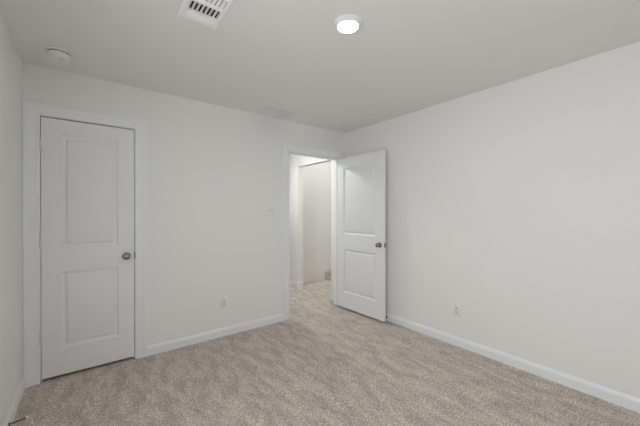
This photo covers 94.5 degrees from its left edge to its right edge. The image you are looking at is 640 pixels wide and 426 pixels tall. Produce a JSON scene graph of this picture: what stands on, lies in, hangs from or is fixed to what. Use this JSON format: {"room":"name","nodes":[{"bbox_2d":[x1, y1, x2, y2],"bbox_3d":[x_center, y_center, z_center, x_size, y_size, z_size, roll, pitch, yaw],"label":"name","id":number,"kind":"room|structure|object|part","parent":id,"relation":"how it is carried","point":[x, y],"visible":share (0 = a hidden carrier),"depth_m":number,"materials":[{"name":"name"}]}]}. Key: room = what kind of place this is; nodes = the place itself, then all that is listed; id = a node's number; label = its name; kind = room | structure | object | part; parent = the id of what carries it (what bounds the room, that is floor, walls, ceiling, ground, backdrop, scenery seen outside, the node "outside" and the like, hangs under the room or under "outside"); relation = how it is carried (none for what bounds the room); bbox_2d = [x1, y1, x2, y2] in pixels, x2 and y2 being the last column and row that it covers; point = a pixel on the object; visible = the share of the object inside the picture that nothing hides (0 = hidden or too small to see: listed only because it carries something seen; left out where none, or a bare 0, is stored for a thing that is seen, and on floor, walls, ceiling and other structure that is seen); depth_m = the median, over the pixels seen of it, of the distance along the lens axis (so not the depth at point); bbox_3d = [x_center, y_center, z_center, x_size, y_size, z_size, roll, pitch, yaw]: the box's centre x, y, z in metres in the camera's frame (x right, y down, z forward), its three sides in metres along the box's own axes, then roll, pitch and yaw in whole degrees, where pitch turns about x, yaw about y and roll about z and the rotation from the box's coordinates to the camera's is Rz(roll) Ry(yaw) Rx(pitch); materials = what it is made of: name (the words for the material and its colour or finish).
{"room":"empty bedroom","nodes":[
{"label":"empty bedroom","id":0,"kind":"room"},
{"bbox_2d":[0,15,22,425],"bbox_3d":[-1.150,0.096,0.730,0.115,2.440,3.895,0,0,-38],"label":"wall","id":1,"kind":"structure","parent":0,"point":[11,318],"depth_m":1.88,"materials":[{"name":"white paint"}]},
{"bbox_2d":[3,377,24,425],"bbox_3d":[-1.095,1.271,0.768,0.014,0.089,3.642,0,0,-38],"label":"baseboard","id":2,"kind":"structure","parent":1,"relation":"attached to","point":[12,411],"depth_m":1.94,"materials":[{"name":"white wood"}]},
{"bbox_2d":[8,416,28,425],"bbox_3d":[-1.829,1.263,1.795,0.025,0.025,0.089,0,0,43],"label":"door stop","id":3,"kind":"object","parent":1,"relation":"attached to","point":[26,417],"visible":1,"depth_m":1.79,"materials":[{"name":"silver metal"}]},
{"bbox_3d":[-1.830,1.261,1.793,0.012,0.012,0.073,0,2,43],"label":"spring rod","id":4,"kind":"part","parent":3,"relation":"part of","materials":[{"name":"silver metal"}]},
{"bbox_2d":[22,62,343,345],"bbox_3d":[-0.930,0.088,3.292,3.373,2.440,0.115,0,0,-38],"label":"wall","id":5,"kind":"structure","parent":0,"point":[213,170],"depth_m":3.01,"materials":[{"name":"white paint"}]},
{"bbox_2d":[22,100,146,387],"bbox_3d":[-1.943,0.233,2.507,0.810,2.155,0.151,0,0,-38],"label":"door frame","id":6,"kind":"structure","parent":5,"relation":"attached to","point":[32,112],"depth_m":2.26,"materials":[{"name":"white wood"}]},
{"bbox_2d":[39,117,134,378],"bbox_3d":[-1.922,0.272,2.474,0.622,2.026,0.158,0,0,-38],"label":"door","id":7,"kind":"structure","parent":5,"relation":"in","point":[86,239],"depth_m":2.44,"materials":[{"name":"white wood"}]},
{"bbox_3d":[-1.689,0.380,2.586,0.055,0.055,0.047,0,0,-38],"label":"knob","id":8,"kind":"part","parent":7,"relation":"part of","materials":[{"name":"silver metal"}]},
{"bbox_2d":[147,313,282,355],"bbox_3d":[-1.016,1.264,3.148,1.436,0.089,0.014,0,0,-38],"label":"baseboard","id":9,"kind":"structure","parent":5,"relation":"attached to","point":[157,348],"depth_m":3.05,"materials":[{"name":"white wood"}]},
{"bbox_2d":[220,296,227,308],"bbox_3d":[-1.020,0.954,3.147,0.080,0.124,0.009,0,0,-38],"label":"power outlet","id":10,"kind":"object","parent":5,"relation":"attached to","point":[223,300],"visible":1,"depth_m":3.14,"materials":[{"name":"white plastic"}]},
{"bbox_2d":[264,206,272,215],"bbox_3d":[-0.603,-0.026,3.461,0.118,0.118,0.020,0,0,-38],"label":"light switch","id":11,"kind":"object","parent":5,"relation":"attached to","point":[268,210],"visible":1,"depth_m":3.47,"materials":[{"name":"white plastic"}]},
{"bbox_2d":[283,143,344,320],"bbox_3d":[-0.088,0.228,3.946,1.012,2.155,0.151,0,0,-38],"label":"door frame","id":12,"kind":"structure","parent":5,"relation":"attached to","point":[288,149],"depth_m":3.63,"materials":[{"name":"white wood"}]},
{"bbox_2d":[337,150,385,321],"bbox_3d":[0.511,0.268,3.810,0.158,2.026,0.831,0,0,-39],"label":"door","id":13,"kind":"structure","parent":5,"relation":"in","point":[361,179],"depth_m":3.75,"materials":[{"name":"white wood"}]},
{"bbox_2d":[303,161,330,282],"bbox_3d":[0.536,-0.551,6.209,2.532,3.700,0.100,0,0,-38],"label":"wall","id":14,"kind":"structure","parent":0,"point":[317,177],"depth_m":5.68,"materials":[{"name":"white paint"}]},
{"bbox_2d":[0,0,639,132],"bbox_3d":[-0.791,-1.181,2.944,3.570,0.100,7.000,0,0,-38],"label":"ceiling","id":15,"kind":"structure","parent":0,"point":[405,56],"depth_m":1.98,"materials":[{"name":"white paint"}]},
{"bbox_2d":[45,47,72,62],"bbox_3d":[-1.828,-1.101,2.074,0.144,0.056,0.144,0,0,-38],"label":"smoke detector","id":16,"kind":"object","parent":15,"relation":"attached to","point":[57,54],"visible":1,"depth_m":2.04,"materials":[{"name":"white plastic"}]},
{"bbox_3d":[-1.828,-1.123,2.074,0.144,0.010,0.144,0,0,-38],"label":"mounting plate","id":17,"kind":"part","parent":16,"relation":"part of","materials":[{"name":"white plastic"}]},
{"bbox_2d":[178,0,234,28],"bbox_3d":[-0.610,-1.225,1.595,0.212,0.213,0.366,0,0,-38],"label":"ceiling vent","id":18,"kind":"object","parent":15,"relation":"in","point":[210,13],"visible":1,"depth_m":1.66,"materials":[{"name":"white metal"}]},
{"bbox_2d":[256,105,297,118],"bbox_3d":[-0.485,-1.232,3.324,0.350,0.211,0.335,0,0,-38],"label":"ceiling vent","id":19,"kind":"object","parent":15,"relation":"in","point":[271,110],"visible":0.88,"depth_m":3.33,"materials":[{"name":"white metal"}]},
{"bbox_2d":[333,14,362,33],"bbox_3d":[0.166,-1.114,1.758,0.174,0.027,0.174,0,0,-38],"label":"recessed light","id":20,"kind":"object","parent":15,"relation":"in","point":[346,23],"visible":1,"depth_m":1.73,"materials":[{"name":"white plastic"}]},
{"bbox_2d":[11,279,639,425],"bbox_3d":[0.208,1.367,3.727,6.100,0.120,7.000,0,0,-38],"label":"floor","id":21,"kind":"structure","parent":0,"point":[327,364],"depth_m":2.22,"materials":[{"name":"carpet"}]},
{"bbox_2d":[324,270,330,280],"bbox_3d":[1.128,0.805,5.904,1.776,0.990,1.115,0,0,-38],"label":"stairs","id":22,"kind":"structure","parent":21,"relation":"on","point":[327,272],"depth_m":5.74,"materials":[{"name":"carpet"}]},
{"bbox_2d":[289,42,639,398],"bbox_3d":[0.601,0.086,3.977,0.115,2.440,6.880,0,0,-38],"label":"wall","id":23,"kind":"structure","parent":0,"point":[515,204],"depth_m":2.46,"materials":[{"name":"white paint"}]},
{"bbox_2d":[289,279,302,287],"bbox_3d":[-0.925,1.255,5.940,0.114,0.089,1.914,0,0,-38],"label":"baseboard","id":24,"kind":"structure","parent":23,"relation":"attached to","point":[291,282],"depth_m":5.21,"materials":[{"name":"white wood"}]},
{"bbox_2d":[453,303,460,316],"bbox_3d":[1.347,0.957,2.917,0.009,0.124,0.080,0,0,-38],"label":"power outlet","id":25,"kind":"object","parent":23,"relation":"attached to","point":[456,307],"visible":1,"depth_m":2.91,"materials":[{"name":"white plastic"}]},
{"bbox_2d":[386,313,639,412],"bbox_3d":[1.463,1.265,2.764,0.014,0.089,3.660,0,0,-38],"label":"baseboard","id":26,"kind":"structure","parent":23,"relation":"attached to","point":[632,403],"depth_m":2.41,"materials":[{"name":"white wood"}]}
]}

